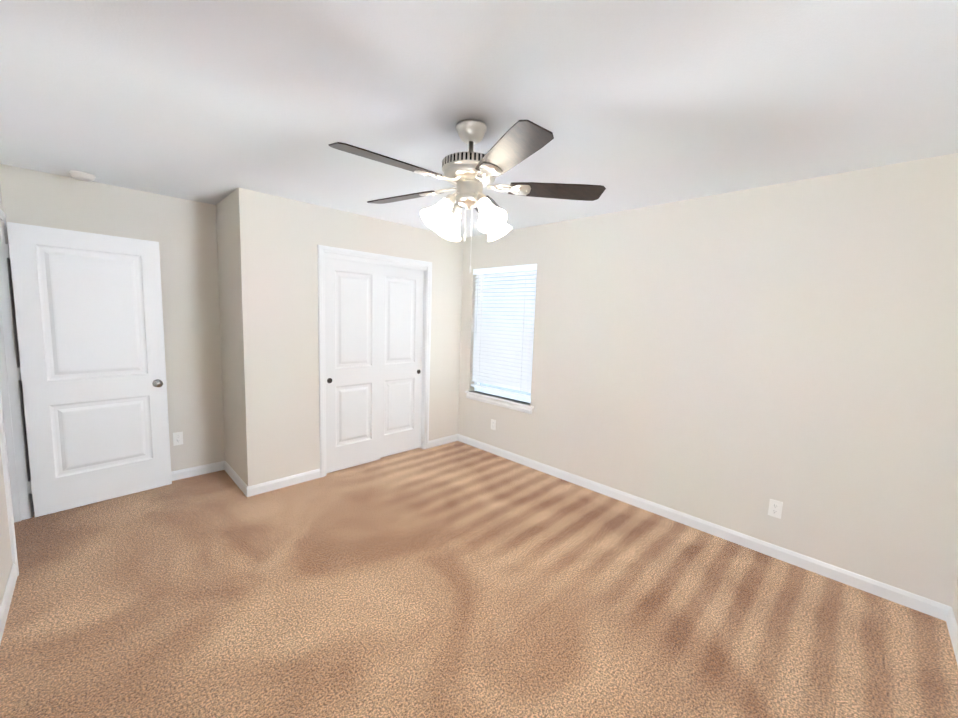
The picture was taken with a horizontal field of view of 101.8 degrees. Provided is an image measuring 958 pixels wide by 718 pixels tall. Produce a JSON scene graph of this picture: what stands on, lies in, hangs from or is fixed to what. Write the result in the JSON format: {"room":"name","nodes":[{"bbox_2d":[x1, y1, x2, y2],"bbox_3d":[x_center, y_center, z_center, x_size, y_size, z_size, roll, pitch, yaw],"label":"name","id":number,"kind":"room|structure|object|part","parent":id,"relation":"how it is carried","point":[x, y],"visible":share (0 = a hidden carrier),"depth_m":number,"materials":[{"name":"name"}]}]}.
{"room":"empty bedroom","nodes":[
{"label":"empty bedroom","id":0,"kind":"room"},
{"bbox_2d":[0,183,12,605],"bbox_3d":[-1.645,0.143,1.047,0.130,2.440,4.940,-4,9,-45],"label":"wall","id":1,"kind":"structure","parent":0,"point":[6,563],"depth_m":2.04,"materials":[{"name":"paint"}]},
{"bbox_2d":[0,563,17,643],"bbox_3d":[-1.283,1.360,0.877,0.013,0.083,3.687,-4,9,-45],"label":"baseboard","id":2,"kind":"structure","parent":1,"relation":"attached to","point":[7,597],"depth_m":1.94,"materials":[{"name":"white wood"}]},
{"bbox_2d":[0,209,33,575],"bbox_3d":[-2.923,0.128,2.328,0.164,2.108,0.910,-4,9,-45],"label":"door frame","id":3,"kind":"structure","parent":1,"relation":"attached to","point":[12,427],"depth_m":2.63,"materials":[{"name":"white wood"}]},
{"bbox_2d":[2,222,171,516],"bbox_3d":[-2.882,0.090,2.943,0.163,2.030,0.808,7,8,40],"label":"door","id":4,"kind":"structure","parent":3,"relation":"attached to","point":[89,318],"depth_m":2.90,"materials":[{"name":"white wood"}]},
{"bbox_3d":[-3.137,0.098,2.650,0.042,1.727,0.032,7,8,40],"label":"door hinge","id":5,"kind":"part","parent":4,"relation":"part of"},
{"bbox_3d":[-2.666,0.198,3.220,0.163,0.066,0.066,7,8,40],"label":"knob","id":6,"kind":"part","parent":4,"relation":"part of","materials":[{"name":"silver metal"}]},
{"bbox_2d":[0,164,224,499],"bbox_3d":[-2.049,-0.194,4.024,3.533,2.440,0.130,-4,9,-45],"label":"wall","id":7,"kind":"structure","parent":0,"point":[183,232],"depth_m":3.35,"materials":[{"name":"paint"}]},
{"bbox_2d":[33,462,223,510],"bbox_3d":[-2.849,1.046,3.280,1.224,0.083,0.030,-4,9,-45],"label":"baseboard","id":8,"kind":"structure","parent":7,"relation":"attached to","point":[218,466],"depth_m":3.56,"materials":[{"name":"white wood"}]},
{"bbox_2d":[173,432,182,445],"bbox_3d":[-2.659,0.705,3.439,0.070,0.114,0.008,-4,9,-45],"label":"outlet","id":9,"kind":"object","parent":7,"relation":"attached to","point":[177,438],"visible":1,"depth_m":3.44,"materials":[{"name":"white plastic"}]},
{"bbox_2d":[216,188,463,485],"bbox_3d":[-1.305,-0.181,4.147,2.309,2.440,0.752,-4,9,-45],"label":"wall","id":10,"kind":"structure","parent":0,"point":[267,251],"depth_m":3.34,"materials":[{"name":"paint"}]},
{"bbox_2d":[221,461,251,496],"bbox_3d":[-2.150,1.053,3.440,0.013,0.083,0.735,-4,9,-45],"label":"baseboard","id":11,"kind":"structure","parent":10,"relation":"attached to","point":[247,490],"depth_m":3.38,"materials":[{"name":"white wood"}]},
{"bbox_2d":[244,469,320,495],"bbox_3d":[-1.680,1.073,3.402,0.585,0.083,0.013,-4,9,-45],"label":"baseboard","id":12,"kind":"structure","parent":10,"relation":"attached to","point":[268,486],"depth_m":3.38,"materials":[{"name":"white wood"}]},
{"bbox_2d":[325,257,381,473],"bbox_3d":[-1.217,0.064,3.779,0.580,2.018,0.033,-4,9,-45],"label":"closet door","id":13,"kind":"structure","parent":10,"relation":"in","point":[353,344],"depth_m":3.76,"materials":[{"name":"white wood"}]},
{"bbox_2d":[317,245,431,476],"bbox_3d":[-1.041,0.034,3.989,1.169,2.064,0.115,-4,9,-45],"label":"door frame","id":14,"kind":"structure","parent":10,"relation":"attached to","point":[352,258],"depth_m":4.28,"materials":[{"name":"white wood"}]},
{"bbox_2d":[380,265,423,457],"bbox_3d":[-0.856,0.031,4.192,0.580,2.018,0.033,-4,9,-45],"label":"closet door","id":15,"kind":"structure","parent":10,"relation":"in","point":[401,338],"depth_m":4.19,"materials":[{"name":"white wood"}]},
{"bbox_2d":[429,434,455,447],"bbox_3d":[-0.430,0.980,4.649,0.440,0.083,0.013,-4,9,-45],"label":"baseboard","id":16,"kind":"structure","parent":10,"relation":"attached to","point":[437,442],"depth_m":4.63,"materials":[{"name":"white wood"}]},
{"bbox_2d":[0,441,957,717],"bbox_3d":[-0.393,1.309,2.476,3.793,0.100,4.940,-4,9,-45],"label":"floor","id":17,"kind":"structure","parent":0,"point":[456,579],"depth_m":2.02,"materials":[{"name":"carpet"}]},
{"bbox_2d":[0,0,957,237],"bbox_3d":[-0.307,-1.215,2.202,3.793,0.100,4.940,-4,9,-45],"label":"ceiling","id":18,"kind":"structure","parent":0,"point":[632,104],"depth_m":1.59,"materials":[{"name":"paint"}]},
{"bbox_2d":[69,170,95,181],"bbox_3d":[-2.805,-1.290,2.755,0.132,0.038,0.132,-4,9,-45],"label":"smoke detector","id":19,"kind":"object","parent":18,"relation":"attached to","point":[82,176],"visible":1,"depth_m":2.72,"materials":[{"name":"white plastic"}]},
{"bbox_2d":[329,119,605,273],"bbox_3d":[-0.083,-0.773,1.897,1.262,0.696,1.290,-4,9,-45],"label":"ceiling fan","id":20,"kind":"object","parent":18,"relation":"hanging from","point":[470,174],"visible":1,"depth_m":1.82,"materials":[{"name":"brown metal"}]},
{"bbox_3d":[-0.043,-0.915,1.897,0.276,0.120,0.276,-4,9,-45],"label":"motor","id":21,"kind":"part","parent":20,"relation":"part of","materials":[{"name":"silver metal"}]},
{"bbox_2d":[458,153,957,606],"bbox_3d":[0.945,-0.049,3.631,0.130,2.440,4.940,-4,9,-45],"label":"wall","id":22,"kind":"structure","parent":0,"point":[737,361],"depth_m":2.57,"materials":[{"name":"paint"}]},
{"bbox_2d":[491,419,495,429],"bbox_3d":[0.160,0.739,4.379,0.008,0.114,0.070,-4,9,-45],"label":"outlet","id":23,"kind":"object","parent":22,"relation":"attached to","point":[493,424],"visible":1,"depth_m":4.37,"materials":[{"name":"white plastic"}]},
{"bbox_2d":[466,393,531,413],"bbox_3d":[0.197,0.485,4.316,0.016,0.062,0.970,-4,9,-45],"label":"trim","id":24,"kind":"structure","parent":22,"relation":"attached to","point":[503,404],"depth_m":4.27,"materials":[{"name":"white wood"}]},
{"bbox_2d":[465,391,533,408],"bbox_3d":[0.224,0.441,4.337,0.115,0.024,1.000,-4,9,-45],"label":"window sill","id":25,"kind":"structure","parent":22,"relation":"attached to","point":[512,401],"depth_m":4.28,"materials":[{"name":"white wood"}]},
{"bbox_2d":[474,270,536,402],"bbox_3d":[0.302,-0.286,4.311,0.055,1.430,0.910,-4,9,-45],"label":"window","id":26,"kind":"structure","parent":22,"relation":"in","point":[514,397],"depth_m":4.35,"materials":[{"name":"white plastic"}]},
{"bbox_2d":[471,264,536,398],"bbox_3d":[0.256,-0.312,4.261,0.068,1.365,0.902,-4,9,-45],"label":"window blinds","id":27,"kind":"object","parent":26,"relation":"attached to","point":[503,357],"visible":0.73,"depth_m":4.23,"materials":[{"name":"white plastic"}]},
{"bbox_2d":[476,275,478,334],"bbox_3d":[-0.019,-0.619,4.456,0.008,0.680,0.013,-4,9,-45],"label":"wand","id":28,"kind":"object","parent":27,"relation":"hanging from","point":[477,306],"visible":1,"depth_m":4.45,"materials":[{"name":"white plastic"}]},
{"bbox_2d":[456,434,947,618],"bbox_3d":[1.120,1.163,3.444,0.013,0.083,3.928,-4,9,-45],"label":"baseboard","id":29,"kind":"structure","parent":22,"relation":"attached to","point":[941,611],"depth_m":2.71,"materials":[{"name":"white wood"}]},
{"bbox_2d":[768,499,782,518],"bbox_3d":[1.968,0.995,2.585,0.008,0.114,0.070,-4,9,-45],"label":"outlet","id":30,"kind":"object","parent":22,"relation":"attached to","point":[775,508],"visible":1,"depth_m":2.58,"materials":[{"name":"white plastic"}]},
{"bbox_2d":[952,576,957,624],"bbox_3d":[1.349,0.288,0.654,3.533,2.440,0.130,-4,9,-45],"label":"wall","id":31,"kind":"structure","parent":0,"point":[955,605],"depth_m":2.02,"materials":[{"name":"paint"}]},
{"bbox_2d":[940,606,957,664],"bbox_3d":[1.261,1.452,0.833,3.480,0.083,0.013,-4,9,-45],"label":"baseboard","id":32,"kind":"structure","parent":31,"relation":"attached to","point":[948,616],"depth_m":1.97,"materials":[{"name":"white wood"}]}
]}

